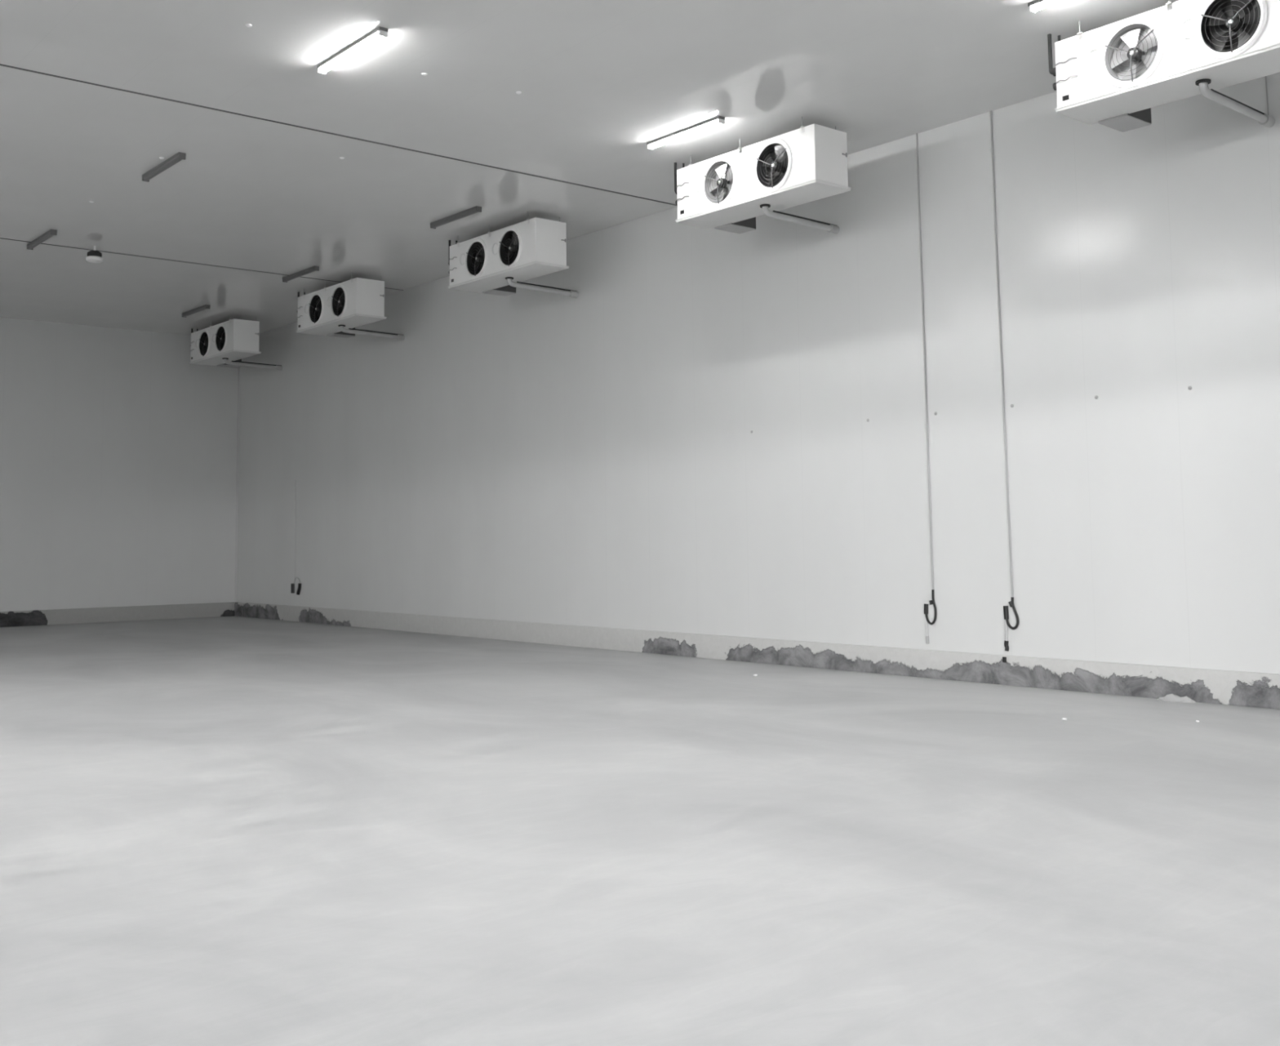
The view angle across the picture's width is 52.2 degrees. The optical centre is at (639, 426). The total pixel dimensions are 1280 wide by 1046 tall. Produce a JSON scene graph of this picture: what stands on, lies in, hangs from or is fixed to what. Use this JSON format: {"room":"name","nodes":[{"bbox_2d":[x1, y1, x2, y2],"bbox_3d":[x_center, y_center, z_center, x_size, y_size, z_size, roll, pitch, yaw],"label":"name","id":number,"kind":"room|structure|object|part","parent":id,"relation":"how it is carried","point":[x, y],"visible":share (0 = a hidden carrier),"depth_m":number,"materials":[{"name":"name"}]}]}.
{"room":"cold storage room","nodes":[
{"label":"cold storage room","id":0,"kind":"room"},
{"bbox_2d":[0,317,238,611],"bbox_3d":[-18.155,0.614,22.562,23.224,6.332,0.150,3,-7,-40],"label":"wall","id":1,"kind":"structure","parent":0,"point":[118,451],"depth_m":28.16,"materials":[{"name":"paint"}]},
{"bbox_2d":[0,601,234,626],"bbox_3d":[-18.073,3.603,22.208,23.174,0.314,0.050,3,-7,-40],"label":"baseboard","id":2,"kind":"structure","parent":1,"relation":"attached to","point":[111,614],"depth_m":27.91,"materials":[{"name":"paint"}]},
{"bbox_2d":[234,366,239,601],"bbox_3d":[-9.222,0.993,29.946,0.035,6.018,0.035,3,-7,-40],"label":"trim","id":3,"kind":"structure","parent":1,"relation":"attached to","point":[238,370],"depth_m":29.92,"materials":[{"name":"white metal"}]},
{"bbox_2d":[0,0,1180,334],"bbox_3d":[-7.902,-3.801,10.656,23.524,0.150,32.142,3,-7,-40],"label":"ceiling","id":4,"kind":"structure","parent":0,"point":[598,81],"depth_m":14.42,"materials":[{"name":"paint"}]},
{"bbox_2d":[26,229,57,249],"bbox_3d":[-9.172,-2.854,20.029,0.090,0.078,1.260,3,-7,-40],"label":"tube light","id":5,"kind":"object","parent":4,"relation":"attached to","point":[51,233],"visible":1,"depth_m":19.92,"materials":[{"name":"grey plastic"}]},
{"bbox_2d":[85,245,102,262],"bbox_3d":[-8.607,-2.717,20.623,0.250,0.262,0.250,3,-7,-40],"label":"ceiling sensor","id":6,"kind":"object","parent":4,"relation":"attached to","point":[93,256],"visible":1,"depth_m":20.54,"materials":[{"name":"white plastic"}]},
{"bbox_2d":[142,151,186,182],"bbox_3d":[-5.936,-3.220,16.274,0.090,0.078,1.260,3,-7,-40],"label":"tube light","id":7,"kind":"object","parent":4,"relation":"attached to","point":[178,157],"visible":1,"depth_m":16.19,"materials":[{"name":"grey plastic"}]},
{"bbox_2d":[182,304,209,317],"bbox_3d":[-8.933,-2.312,26.280,0.090,0.078,1.260,3,-7,-40],"label":"tube light","id":8,"kind":"object","parent":4,"relation":"attached to","point":[202,308],"visible":1,"depth_m":26.20,"materials":[{"name":"grey plastic"}]},
{"bbox_2d":[0,237,403,290],"bbox_3d":[-13.337,-3.097,17.087,23.224,0.006,0.032,3,-7,-40],"label":"trim","id":9,"kind":"structure","parent":4,"relation":"attached to","point":[0,237],"depth_m":21.77,"materials":[{"name":"grey metal"}]},
{"bbox_2d":[189,316,261,367],"bbox_3d":[-8.709,-1.802,27.925,1.063,0.812,2.455,3,-7,-40],"label":"cooler","id":10,"kind":"object","parent":4,"relation":"hanging from","point":[235,340],"visible":1,"depth_m":27.27,"materials":[{"name":"white metal"}]},
{"bbox_2d":[189,349,261,365],"bbox_3d":[-8.823,-1.446,27.745,0.610,0.034,2.350,3,-7,-40],"label":"drip tray","id":11,"kind":"object","parent":10,"relation":"on","point":[213,358],"depth_m":27.54,"materials":[{"name":"white metal"}]},
{"bbox_2d":[222,357,282,370],"bbox_3d":[-8.307,-1.328,28.019,1.326,0.164,0.124,3,-7,-40],"label":"drain pipe","id":12,"kind":"object","parent":10,"relation":"attached to","point":[233,362],"visible":1,"depth_m":28.01,"materials":[{"name":"grey plastic"}]},
{"bbox_2d":[282,266,319,282],"bbox_3d":[-5.928,-2.650,22.814,0.090,0.078,1.260,3,-7,-40],"label":"tube light","id":13,"kind":"object","parent":4,"relation":"attached to","point":[313,268],"visible":1,"depth_m":22.73,"materials":[{"name":"grey plastic"}]},
{"bbox_2d":[0,63,677,205],"bbox_3d":[-8.319,-3.675,11.143,23.224,0.006,0.032,3,-7,-40],"label":"trim","id":14,"kind":"structure","parent":4,"relation":"attached to","point":[8,66],"depth_m":14.93,"materials":[{"name":"grey metal"}]},
{"bbox_2d":[295,271,386,337],"bbox_3d":[-5.334,-2.192,23.928,1.063,0.812,2.455,3,-7,-40],"label":"cooler","id":15,"kind":"object","parent":4,"relation":"hanging from","point":[353,303],"visible":1,"depth_m":23.36,"materials":[{"name":"white metal"}]},
{"bbox_2d":[295,313,386,335],"bbox_3d":[-5.449,-1.835,23.749,0.610,0.034,2.350,3,-7,-40],"label":"drip tray","id":16,"kind":"object","parent":15,"relation":"on","point":[327,326],"depth_m":23.57,"materials":[{"name":"white metal"}]},
{"bbox_2d":[337,324,404,340],"bbox_3d":[-4.933,-1.717,24.022,1.326,0.164,0.124,3,-7,-40],"label":"drain pipe","id":17,"kind":"object","parent":15,"relation":"attached to","point":[398,336],"visible":1,"depth_m":24.00,"materials":[{"name":"grey plastic"}]},
{"bbox_2d":[317,26,387,75],"bbox_3d":[-2.764,-3.586,12.518,0.090,0.078,1.260,3,-7,-40],"label":"tube light","id":18,"kind":"object","parent":4,"relation":"attached to","point":[378,33],"visible":1,"depth_m":12.44,"materials":[{"name":"white plastic"}]},
{"bbox_2d":[430,205,481,228],"bbox_3d":[-2.679,-3.025,18.966,0.090,0.078,1.260,3,-7,-40],"label":"tube light","id":19,"kind":"object","parent":4,"relation":"attached to","point":[476,209],"visible":1,"depth_m":18.89,"materials":[{"name":"grey plastic"}]},
{"bbox_2d":[447,211,569,296],"bbox_3d":[-1.895,-2.588,19.856,1.063,0.812,2.455,3,-7,-40],"label":"cooler","id":20,"kind":"object","parent":4,"relation":"hanging from","point":[534,247],"visible":1,"depth_m":19.32,"materials":[{"name":"white metal"}]},
{"bbox_2d":[447,261,569,293],"bbox_3d":[-2.010,-2.232,19.676,0.610,0.034,2.350,3,-7,-40],"label":"drip tray","id":21,"kind":"object","parent":20,"relation":"on","point":[489,282],"depth_m":19.50,"materials":[{"name":"white metal"}]},
{"bbox_2d":[505,276,578,297],"bbox_3d":[-1.494,-2.114,19.950,1.326,0.164,0.124,3,-7,-40],"label":"drain pipe","id":22,"kind":"object","parent":20,"relation":"attached to","point":[571,293],"visible":1,"depth_m":19.92,"materials":[{"name":"grey plastic"}]},
{"bbox_2d":[646,115,724,150],"bbox_3d":[0.518,-3.395,15.165,0.090,0.078,1.260,3,-7,-40],"label":"tube light","id":23,"kind":"object","parent":4,"relation":"attached to","point":[718,120],"visible":1,"depth_m":15.10,"materials":[{"name":"white plastic"}]},
{"bbox_2d":[674,116,852,233],"bbox_3d":[1.543,-2.985,15.783,1.063,0.812,2.455,3,-7,-40],"label":"cooler","id":24,"kind":"object","parent":4,"relation":"hanging from","point":[726,192],"visible":1,"depth_m":15.29,"materials":[{"name":"white metal"}]},
{"bbox_2d":[675,178,852,229],"bbox_3d":[1.429,-2.628,15.604,0.610,0.034,2.350,3,-7,-40],"label":"drip tray","id":25,"kind":"object","parent":24,"relation":"on","point":[724,215],"depth_m":15.43,"materials":[{"name":"white metal"}]},
{"bbox_2d":[760,204,839,233],"bbox_3d":[1.945,-2.510,15.877,1.326,0.164,0.124,3,-7,-40],"label":"drain pipe","id":26,"kind":"object","parent":24,"relation":"attached to","point":[830,228],"visible":1,"depth_m":15.84,"materials":[{"name":"grey plastic"}]},
{"bbox_2d":[1027,0,1066,13],"bbox_3d":[3.899,-3.780,11.207,0.090,0.078,1.260,3,-7,-40],"label":"tube light","id":27,"kind":"object","parent":4,"relation":"attached to","point":[1037,5],"visible":1,"depth_m":11.58,"materials":[{"name":"white plastic"}]},
{"bbox_2d":[1047,0,1279,132],"bbox_3d":[4.982,-3.381,11.711,1.063,0.812,2.455,3,-7,-40],"label":"cooler","id":28,"kind":"object","parent":4,"relation":"hanging from","point":[1112,75],"visible":1,"depth_m":11.54,"materials":[{"name":"white metal"}]},
{"bbox_3d":[3.963,-3.055,12.165,0.007,0.045,0.065,3,-7,-40],"label":"rating plate","id":29,"kind":"part","parent":28,"relation":"part of","materials":[{"name":"black plastic"}]},
{"bbox_2d":[1054,43,1279,124],"bbox_3d":[4.868,-3.025,11.531,0.610,0.034,2.350,3,-7,-40],"label":"drip tray","id":30,"kind":"object","parent":28,"relation":"on","point":[1118,103],"depth_m":11.57,"materials":[{"name":"white metal"}]},
{"bbox_2d":[1195,75,1275,127],"bbox_3d":[5.379,-3.302,11.839,1.326,0.957,0.124,3,-7,-40],"label":"drain pipe","id":31,"kind":"object","parent":28,"relation":"attached to","point":[1264,119],"visible":0.98,"depth_m":11.76,"materials":[{"name":"grey"}]},
{"bbox_2d":[0,615,1279,1045],"bbox_3d":[-7.825,2.656,10.092,23.524,0.150,32.142,3,-7,-40],"label":"floor","id":32,"kind":"structure","parent":0,"point":[233,830],"depth_m":6.78,"materials":[{"name":"concrete"}]},
{"bbox_2d":[1156,693,1195,702],"bbox_3d":[5.152,2.604,12.555,0.127,0.070,0.394,3,-7,-40],"label":"lump","id":33,"kind":"object","parent":32,"relation":"on","point":[1169,697],"visible":1,"depth_m":12.52,"materials":[{"name":"grey"}]},
{"bbox_2d":[236,72,1279,674],"bbox_3d":[1.083,-0.026,17.875,0.150,6.332,31.842,3,-7,-40],"label":"wall","id":34,"kind":"structure","parent":0,"point":[593,458],"depth_m":15.82,"materials":[{"name":"paint"}]},
{"bbox_2d":[290,480,301,595],"bbox_3d":[-7.202,2.330,27.448,0.090,2.400,0.420,3,-7,-40],"label":"cable","id":35,"kind":"object","parent":34,"relation":"attached to","point":[292,585],"visible":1,"depth_m":27.45,"materials":[{"name":"grey plastic"}]},
{"bbox_2d":[234,601,1279,709],"bbox_3d":[1.042,2.967,17.549,0.050,0.314,31.842,3,-7,-40],"label":"baseboard","id":36,"kind":"structure","parent":34,"relation":"attached to","point":[1250,689],"depth_m":15.61,"materials":[{"name":"paint"}]},
{"bbox_2d":[915,133,937,643],"bbox_3d":[3.284,-0.483,15.147,0.048,5.947,0.172,3,-7,-40],"label":"cable","id":37,"kind":"object","parent":34,"relation":"attached to","point":[931,602],"visible":1,"depth_m":15.08,"materials":[{"name":"grey plastic"}]},
{"bbox_2d":[990,110,1019,662],"bbox_3d":[3.958,-0.494,14.311,0.094,6.088,0.191,3,-7,-40],"label":"cable","id":38,"kind":"object","parent":34,"relation":"attached to","point":[1006,612],"visible":1,"depth_m":14.26,"materials":[{"name":"grey plastic"}]}
]}

